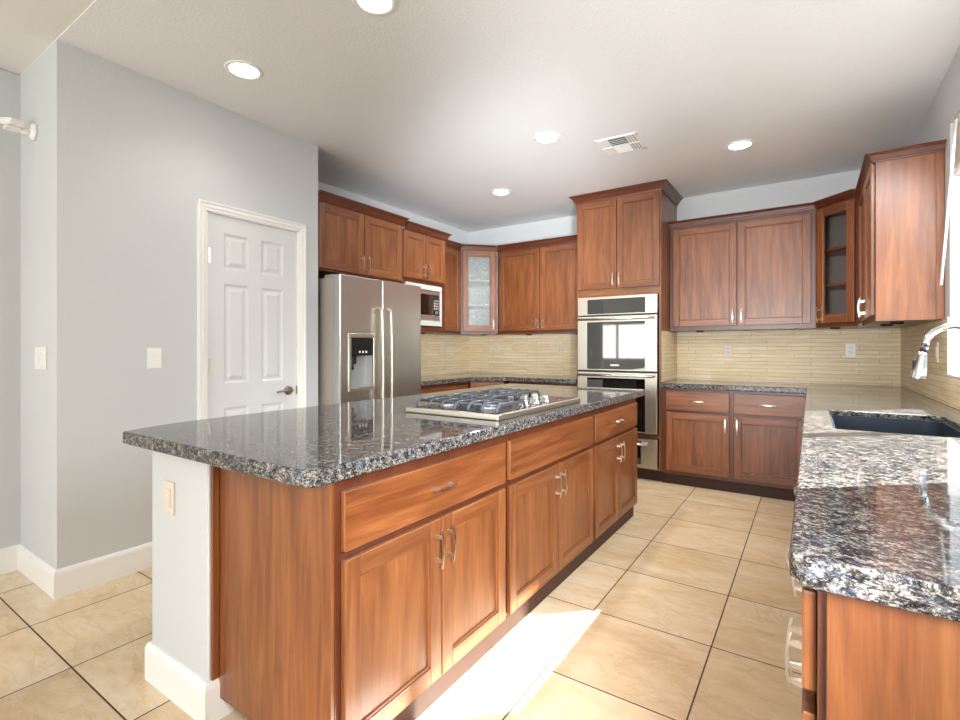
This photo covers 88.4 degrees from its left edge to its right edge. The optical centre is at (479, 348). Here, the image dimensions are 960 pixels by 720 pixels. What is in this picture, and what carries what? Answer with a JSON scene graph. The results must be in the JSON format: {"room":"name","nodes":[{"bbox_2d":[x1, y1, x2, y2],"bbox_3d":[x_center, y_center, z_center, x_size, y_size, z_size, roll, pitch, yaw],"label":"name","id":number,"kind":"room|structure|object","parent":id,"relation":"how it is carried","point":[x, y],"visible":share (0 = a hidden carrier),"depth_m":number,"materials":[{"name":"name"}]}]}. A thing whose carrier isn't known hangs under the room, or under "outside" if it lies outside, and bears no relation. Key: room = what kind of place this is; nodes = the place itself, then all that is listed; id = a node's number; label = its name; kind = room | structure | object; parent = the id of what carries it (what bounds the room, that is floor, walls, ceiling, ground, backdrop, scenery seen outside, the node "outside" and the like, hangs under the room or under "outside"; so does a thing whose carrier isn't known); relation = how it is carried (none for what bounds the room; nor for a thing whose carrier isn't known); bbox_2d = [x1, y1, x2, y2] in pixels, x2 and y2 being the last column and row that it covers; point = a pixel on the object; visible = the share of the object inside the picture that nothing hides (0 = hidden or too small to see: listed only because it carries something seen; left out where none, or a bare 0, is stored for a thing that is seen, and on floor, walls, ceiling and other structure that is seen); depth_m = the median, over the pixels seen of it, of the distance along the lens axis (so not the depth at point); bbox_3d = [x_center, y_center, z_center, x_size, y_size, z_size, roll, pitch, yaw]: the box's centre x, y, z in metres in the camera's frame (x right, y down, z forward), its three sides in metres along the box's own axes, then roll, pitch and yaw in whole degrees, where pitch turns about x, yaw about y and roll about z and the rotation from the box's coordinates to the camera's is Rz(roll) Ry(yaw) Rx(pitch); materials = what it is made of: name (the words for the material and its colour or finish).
{"room":"kitchen","nodes":[
{"label":"kitchen","id":0,"kind":"room"},
{"bbox_2d":[0,69,19,548],"bbox_3d":[-3.106,-0.151,2.057,0.140,2.742,1.756,0,0,34],"label":"wall","id":1,"kind":"structure","parent":0,"point":[9,81],"depth_m":2.71,"materials":[{"name":"grey paint"}]},
{"bbox_2d":[20,48,48,563],"bbox_3d":[-2.361,-0.151,2.687,0.515,2.742,0.120,0,0,34],"label":"wall","id":2,"kind":"structure","parent":0,"point":[34,82],"depth_m":2.62,"materials":[{"name":"grey paint"}]},
{"bbox_2d":[0,117,37,140],"bbox_3d":[-2.405,-1.149,2.569,0.130,0.098,0.124,0,0,34],"label":"security camera","id":3,"kind":"object","parent":2,"relation":"attached to","point":[10,124],"visible":1,"depth_m":2.55,"materials":[{"name":"white plastic"}]},
{"bbox_2d":[35,347,46,369],"bbox_3d":[-2.271,0.048,2.548,0.168,0.116,0.010,0,0,34],"label":"light switch","id":4,"kind":"object","parent":2,"relation":"attached to","point":[40,352],"visible":1,"depth_m":2.53,"materials":[{"name":"white plastic"}]},
{"bbox_2d":[152,451,210,681],"bbox_3d":[-0.278,0.786,2.872,0.398,0.867,2.780,0,0,34],"label":"wall","id":5,"kind":"structure","parent":0,"point":[181,542],"depth_m":1.70,"materials":[{"name":"grey paint"}]},
{"bbox_2d":[164,480,174,515],"bbox_3d":[-1.100,0.526,1.743,0.072,0.116,0.010,0,0,34],"label":"outlet","id":6,"kind":"object","parent":5,"relation":"attached to","point":[169,487],"visible":1,"depth_m":1.73,"materials":[{"name":"beige plastic"}]},
{"bbox_2d":[145,641,235,719],"bbox_3d":[-0.283,1.153,2.865,0.430,0.135,2.796,0,0,34],"label":"baseboard","id":7,"kind":"structure","parent":5,"relation":"attached to","point":[200,699],"depth_m":1.66,"materials":[{"name":"white wood"}]},
{"bbox_2d":[49,40,317,568],"bbox_3d":[-1.913,-0.151,3.246,0.635,2.742,1.548,0,0,34],"label":"wall","id":8,"kind":"structure","parent":0,"point":[132,154],"depth_m":2.67,"materials":[{"name":"grey paint"}]},
{"bbox_2d":[0,542,151,598],"bbox_3d":[-2.618,1.153,2.128,0.591,0.135,2.418,0,0,34],"label":"baseboard","id":9,"kind":"structure","parent":8,"relation":"attached to","point":[56,583],"depth_m":2.58,"materials":[{"name":"white"}]},
{"bbox_2d":[147,348,161,368],"bbox_3d":[-1.836,0.052,2.782,0.010,0.116,0.076,0,0,34],"label":"light switch","id":10,"kind":"object","parent":8,"relation":"attached to","point":[154,355],"visible":1,"depth_m":2.78,"materials":[{"name":"white plastic"}]},
{"bbox_2d":[197,199,305,419],"bbox_3d":[-1.528,0.157,3.319,0.165,2.126,0.766,0,0,34],"label":"door","id":11,"kind":"structure","parent":8,"relation":"in","point":[251,266],"depth_m":3.27,"materials":[{"name":"white paint"}]},
{"bbox_2d":[318,181,468,375],"bbox_3d":[-1.387,-0.151,4.703,0.136,2.742,4.294,0,0,34],"label":"wall","id":12,"kind":"structure","parent":0,"point":[454,358],"depth_m":5.89,"materials":[{"name":"tile"}]},
{"bbox_2d":[318,189,409,282],"bbox_3d":[-1.190,-0.897,4.291,0.656,0.595,0.989,0,0,34],"label":"upper cabinet","id":13,"kind":"object","parent":12,"relation":"attached to","point":[355,238],"visible":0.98,"depth_m":4.05,"materials":[{"name":"brown wood"}]},
{"bbox_2d":[402,221,451,332],"bbox_3d":[-0.745,-0.671,4.962,0.634,1.013,0.699,0,0,34],"label":"upper cabinet","id":14,"kind":"object","parent":12,"relation":"attached to","point":[423,247],"visible":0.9,"depth_m":4.78,"materials":[{"name":"brown wood"}]},
{"bbox_2d":[404,281,441,326],"bbox_3d":[-0.706,-0.424,4.887,0.422,0.398,0.535,0,0,34],"label":"microwave oven","id":15,"kind":"object","parent":14,"relation":"in","point":[431,296],"visible":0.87,"depth_m":4.86,"materials":[{"name":"grey metal"}]},
{"bbox_2d":[440,343,443,351],"bbox_3d":[-0.453,-0.016,5.964,0.009,0.115,0.070,0,0,34],"label":"outlet","id":16,"kind":"object","parent":12,"relation":"attached to","point":[441,344],"visible":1,"depth_m":5.95,"materials":[{"name":"beige plastic"}]},
{"bbox_2d":[425,240,462,334],"bbox_3d":[-0.512,-0.692,5.552,0.372,1.040,0.632,0,0,34],"label":"upper cabinet","id":17,"kind":"object","parent":12,"relation":"attached to","point":[452,249],"visible":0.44,"depth_m":5.60,"materials":[{"name":"brown wood"}]},
{"bbox_2d":[0,478,801,719],"bbox_3d":[-2.184,1.280,2.308,8.200,0.120,9.800,0,0,34],"label":"floor","id":18,"kind":"structure","parent":0,"point":[684,612],"depth_m":2.08,"materials":[{"name":"tile"}]},
{"bbox_2d":[211,435,505,719],"bbox_3d":[-0.368,0.787,1.821,0.619,0.866,0.921,0,0,34],"label":"base cabinet","id":19,"kind":"object","parent":18,"relation":"on","point":[369,596],"visible":0.98,"depth_m":1.52,"materials":[{"name":"brown wood"}]},
{"bbox_2d":[318,274,420,405],"bbox_3d":[-1.053,0.329,4.191,0.812,1.782,0.912,0,0,34],"label":"refrigerator","id":20,"kind":"object","parent":18,"relation":"on","point":[369,330],"visible":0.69,"depth_m":3.87,"materials":[{"name":"silver metal"}]},
{"bbox_2d":[421,382,467,393],"bbox_3d":[-0.613,0.787,5.105,0.634,0.866,0.936,0,0,34],"label":"base cabinet","id":21,"kind":"object","parent":18,"relation":"on","point":[461,385],"visible":0.04,"depth_m":4.98,"materials":[{"name":"brown wood"}]},
{"bbox_2d":[468,381,508,387],"bbox_3d":[-0.011,0.787,5.800,0.893,0.866,0.881,0,0,33],"label":"base cabinet","id":22,"kind":"object","parent":18,"relation":"on","point":[472,384],"visible":0.04,"depth_m":5.37,"materials":[{"name":"brown wood"}]},
{"bbox_2d":[421,372,576,385],"bbox_3d":[0.068,0.329,5.186,1.763,0.046,1.869,0,0,34],"label":"countertop","id":23,"kind":"structure","parent":22,"relation":"on","point":[426,380],"depth_m":5.30,"materials":[{"name":"stone"}]},
{"bbox_2d":[509,381,576,385],"bbox_3d":[0.794,0.787,5.413,0.800,0.866,0.644,0,0,34],"label":"base cabinet","id":24,"kind":"object","parent":18,"relation":"on","point":[513,382],"visible":0.02,"depth_m":5.19,"materials":[{"name":"brown wood"}]},
{"bbox_2d":[501,411,592,638],"bbox_3d":[0.164,0.787,2.613,0.617,0.866,0.987,0,0,34],"label":"base cabinet","id":25,"kind":"object","parent":18,"relation":"on","point":[548,485],"visible":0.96,"depth_m":2.36,"materials":[{"name":"brown wood"}]},
{"bbox_2d":[589,398,636,556],"bbox_3d":[0.681,0.787,3.384,0.617,0.866,0.870,0,0,34],"label":"base cabinet","id":26,"kind":"object","parent":18,"relation":"on","point":[614,446],"visible":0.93,"depth_m":3.17,"materials":[{"name":"brown wood"}]},
{"bbox_2d":[123,383,644,487],"bbox_3d":[-0.076,0.329,2.803,1.180,0.046,3.010,0,0,34],"label":"countertop","id":27,"kind":"structure","parent":26,"relation":"on","point":[314,446],"depth_m":1.76,"materials":[{"name":"stone"}]},
{"bbox_2d":[406,388,579,420],"bbox_3d":[0.110,0.273,2.609,0.525,0.065,0.905,0,0,34],"label":"gas cooktop","id":28,"kind":"object","parent":27,"relation":"in","point":[496,404],"visible":1,"depth_m":2.37,"materials":[{"name":"silver metal"}]},
{"bbox_2d":[569,179,682,480],"bbox_3d":[1.462,-0.149,4.944,0.940,2.738,0.714,0,0,34],"label":"oven tower","id":29,"kind":"object","parent":18,"relation":"on","point":[623,233],"depth_m":4.66,"materials":[{"name":"brown wood"}]},
{"bbox_2d":[577,294,658,434],"bbox_3d":[1.445,0.142,4.923,0.765,1.290,0.674,0,0,34],"label":"wall oven","id":30,"kind":"object","parent":29,"relation":"in","point":[618,336],"visible":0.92,"depth_m":4.64,"materials":[{"name":"silver metal"}]},
{"bbox_2d":[662,388,805,500],"bbox_3d":[2.274,0.787,4.409,1.125,0.866,0.664,0,0,34],"label":"base cabinet","id":31,"kind":"object","parent":18,"relation":"on","point":[742,442],"visible":0.89,"depth_m":4.17,"materials":[{"name":"brown wood"}]},
{"bbox_2d":[792,486,801,596],"bbox_3d":[1.272,0.787,1.396,0.649,0.866,0.484,0,0,34],"label":"base cabinet","id":32,"kind":"object","parent":18,"relation":"on","point":[799,588],"visible":0.12,"depth_m":1.40,"materials":[{"name":"brown wood"}]},
{"bbox_2d":[785,548,959,719],"bbox_3d":[0.931,0.787,0.888,0.649,0.866,0.727,0,0,34],"label":"base cabinet","id":33,"kind":"object","parent":18,"relation":"on","point":[862,660],"visible":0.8,"depth_m":0.70,"materials":[{"name":"brown wood"}]},
{"bbox_2d":[0,0,959,231],"bbox_3d":[-2.254,-1.584,2.295,8.100,0.124,9.700,0,0,34],"label":"ceiling","id":34,"kind":"structure","parent":0,"point":[424,108],"depth_m":2.80,"materials":[{"name":"white paint"}]},
{"bbox_2d":[224,60,262,79],"bbox_3d":[-1.287,-1.517,2.690,0.194,0.008,0.194,0,0,34],"label":"recessed light","id":35,"kind":"object","parent":34,"relation":"in","point":[241,69],"visible":1,"depth_m":2.68,"materials":[{"name":"white glass"}]},
{"bbox_2d":[352,0,396,15],"bbox_3d":[-0.460,-1.517,2.151,0.194,0.008,0.194,0,0,34],"label":"recessed light","id":36,"kind":"object","parent":34,"relation":"in","point":[372,7],"visible":1,"depth_m":2.19,"materials":[{"name":"white glass"}]},
{"bbox_2d":[491,189,510,195],"bbox_3d":[0.203,-1.517,4.782,0.194,0.008,0.194,0,0,34],"label":"recessed light","id":37,"kind":"object","parent":34,"relation":"in","point":[500,192],"visible":1,"depth_m":4.78,"materials":[{"name":"white glass"}]},
{"bbox_2d":[534,132,560,143],"bbox_3d":[0.483,-1.517,3.557,0.194,0.008,0.194,0,0,34],"label":"recessed light","id":38,"kind":"object","parent":34,"relation":"in","point":[546,137],"visible":1,"depth_m":3.55,"materials":[{"name":"white"}]},
{"bbox_2d":[594,132,647,155],"bbox_3d":[1.051,-1.516,3.670,0.316,0.012,0.316,0,0,32],"label":"ceiling vent","id":39,"kind":"object","parent":34,"relation":"in","point":[625,143],"visible":1,"depth_m":3.65,"materials":[{"name":"white metal"}]},
{"bbox_2d":[725,139,754,150],"bbox_3d":[1.938,-1.517,3.679,0.194,0.008,0.194,0,0,34],"label":"recessed light","id":40,"kind":"object","parent":34,"relation":"in","point":[740,144],"visible":1,"depth_m":3.67,"materials":[{"name":"white glass"}]},
{"bbox_2d":[469,170,900,385],"bbox_3d":[1.734,-0.151,5.278,4.800,2.742,0.161,0,0,34],"label":"wall","id":41,"kind":"structure","parent":0,"point":[791,356],"depth_m":4.66,"materials":[{"name":"tile"}]},
{"bbox_2d":[440,244,501,335],"bbox_3d":[-0.054,-0.692,6.001,0.650,1.040,0.651,0,0,34],"label":"upper cabinet","id":42,"kind":"object","parent":41,"relation":"attached to","point":[479,263],"visible":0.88,"depth_m":5.82,"materials":[{"name":"brown wood"}]},
{"bbox_2d":[469,279,489,286],"bbox_3d":[-0.054,-0.806,6.002,0.565,0.018,0.570,0,0,34],"label":"shelf","id":43,"kind":"object","parent":42,"relation":"attached to","point":[472,283],"depth_m":6.02,"materials":[{"name":"white"}]},
{"bbox_2d":[469,304,489,309],"bbox_3d":[-0.054,-0.516,6.002,0.565,0.018,0.570,0,0,34],"label":"shelf","id":44,"kind":"object","parent":42,"relation":"attached to","point":[471,306],"depth_m":6.05,"materials":[{"name":"white"}]},
{"bbox_2d":[494,343,498,351],"bbox_3d":[0.211,-0.012,6.197,0.070,0.115,0.009,0,0,34],"label":"outlet","id":45,"kind":"object","parent":41,"relation":"attached to","point":[496,345],"visible":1,"depth_m":6.20,"materials":[{"name":"beige plastic"}]},
{"bbox_2d":[497,235,576,334],"bbox_3d":[0.751,-0.692,5.628,1.124,1.040,0.372,0,0,34],"label":"upper cabinet","id":46,"kind":"object","parent":41,"relation":"attached to","point":[537,279],"visible":0.75,"depth_m":5.52,"materials":[{"name":"brown wood"}]},
{"bbox_2d":[557,343,562,352],"bbox_3d":[0.926,-0.005,5.717,0.070,0.115,0.009,0,0,34],"label":"outlet","id":47,"kind":"object","parent":41,"relation":"attached to","point":[559,345],"visible":1,"depth_m":5.71,"materials":[{"name":"beige plastic"}]},
{"bbox_2d":[724,344,731,355],"bbox_3d":[2.384,0.015,4.739,0.070,0.115,0.009,0,0,34],"label":"outlet","id":48,"kind":"object","parent":41,"relation":"attached to","point":[727,347],"visible":1,"depth_m":4.74,"materials":[{"name":"beige plastic"}]},
{"bbox_2d":[669,202,815,331],"bbox_3d":[2.382,-0.692,4.534,1.161,1.040,0.372,0,0,34],"label":"upper cabinet","id":49,"kind":"object","parent":41,"relation":"attached to","point":[753,270],"visible":1,"depth_m":4.38,"materials":[{"name":"brown wood"}]},
{"bbox_2d":[845,343,855,356],"bbox_3d":[3.166,0.010,4.215,0.070,0.115,0.009,0,0,34],"label":"outlet","id":50,"kind":"object","parent":41,"relation":"attached to","point":[850,348],"visible":1,"depth_m":4.21,"materials":[{"name":"white plastic"}]},
{"bbox_2d":[848,346,852,353],"bbox_3d":[3.164,0.010,4.213,0.034,0.068,0.002,0,0,34],"label":"receptacle","id":51,"kind":"object","parent":50,"relation":"attached to","point":[850,348],"depth_m":4.21,"materials":[{"name":"white plastic"}]},
{"bbox_2d":[813,189,907,328],"bbox_3d":[3.038,-0.692,3.951,0.611,1.040,0.610,0,0,34],"label":"upper cabinet","id":52,"kind":"object","parent":41,"relation":"attached to","point":[837,215],"visible":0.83,"depth_m":4.02,"materials":[{"name":"brown wood"}]},
{"bbox_2d":[825,245,845,256],"bbox_3d":[3.039,-0.806,3.952,0.536,0.018,0.526,0,0,34],"label":"shelf","id":53,"kind":"object","parent":52,"relation":"attached to","point":[840,251],"depth_m":4.08,"materials":[{"name":"brown wood"}]},
{"bbox_2d":[825,282,845,290],"bbox_3d":[3.039,-0.516,3.952,0.536,0.018,0.526,0,0,34],"label":"shelf","id":54,"kind":"object","parent":52,"relation":"attached to","point":[841,286],"depth_m":4.08,"materials":[{"name":"brown wood"}]},
{"bbox_2d":[901,46,959,410],"bbox_3d":[0.873,-0.151,0.064,0.161,2.742,9.480,0,0,34],"label":"wall","id":55,"kind":"structure","parent":0,"point":[937,124],"depth_m":2.73,"materials":[{"name":"grey paint"}]},
{"bbox_2d":[853,139,946,326],"bbox_3d":[2.695,-0.658,3.226,0.355,0.987,1.008,0,0,34],"label":"upper cabinet","id":56,"kind":"object","parent":55,"relation":"attached to","point":[900,191],"visible":0.99,"depth_m":2.85,"materials":[{"name":"brown wood"}]},
{"bbox_2d":[890,322,903,324],"bbox_3d":[2.566,-0.158,3.035,0.068,0.013,0.068,0,0,34],"label":"puck light","id":57,"kind":"object","parent":56,"relation":"attached to","point":[891,323],"visible":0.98,"depth_m":3.02,"materials":[{"name":"black plastic"}]},
{"bbox_2d":[935,342,938,361],"bbox_3d":[2.646,0.020,2.861,0.010,0.116,0.072,0,0,34],"label":"outlet","id":58,"kind":"object","parent":55,"relation":"attached to","point":[936,343],"visible":1,"depth_m":2.84,"materials":[{"name":"beige plastic"}]},
{"bbox_2d":[939,113,959,284],"bbox_3d":[2.026,-0.768,1.916,0.132,0.882,1.720,0,0,34],"label":"window blind","id":59,"kind":"object","parent":55,"relation":"attached to","point":[956,138],"visible":1,"depth_m":2.52,"materials":[{"name":"white"}]},
{"bbox_2d":[947,317,959,377],"bbox_3d":[2.056,-0.012,1.899,0.082,0.316,1.765,0,0,34],"label":"window","id":60,"kind":"structure","parent":55,"relation":"attached to","point":[953,335],"depth_m":2.63,"materials":[{"name":"white"}]},
{"bbox_3d":[1.686,0.787,2.013,0.649,0.866,0.998,0,0,34],"label":"cabinet","id":61,"kind":"object","parent":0,"visible":0},
{"bbox_2d":[660,379,959,621],"bbox_3d":[1.500,0.329,2.694,1.749,0.046,4.413,0,0,34],"label":"countertop","id":62,"kind":"structure","parent":61,"relation":"on","point":[876,515],"depth_m":1.00,"materials":[{"name":"stone"}]},
{"bbox_2d":[830,415,959,437],"bbox_3d":[1.735,0.435,2.070,0.423,0.210,0.708,0,0,34],"label":"sink","id":63,"kind":"object","parent":62,"relation":"in","point":[859,423],"visible":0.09,"depth_m":2.33,"materials":[{"name":"grey"}]},
{"bbox_2d":[910,322,959,379],"bbox_3d":[1.893,0.100,1.988,0.251,0.410,0.110,0,0,34],"label":"kitchen faucet","id":64,"kind":"object","parent":62,"relation":"on","point":[919,366],"visible":1,"depth_m":2.00,"materials":[{"name":"silver metal"}]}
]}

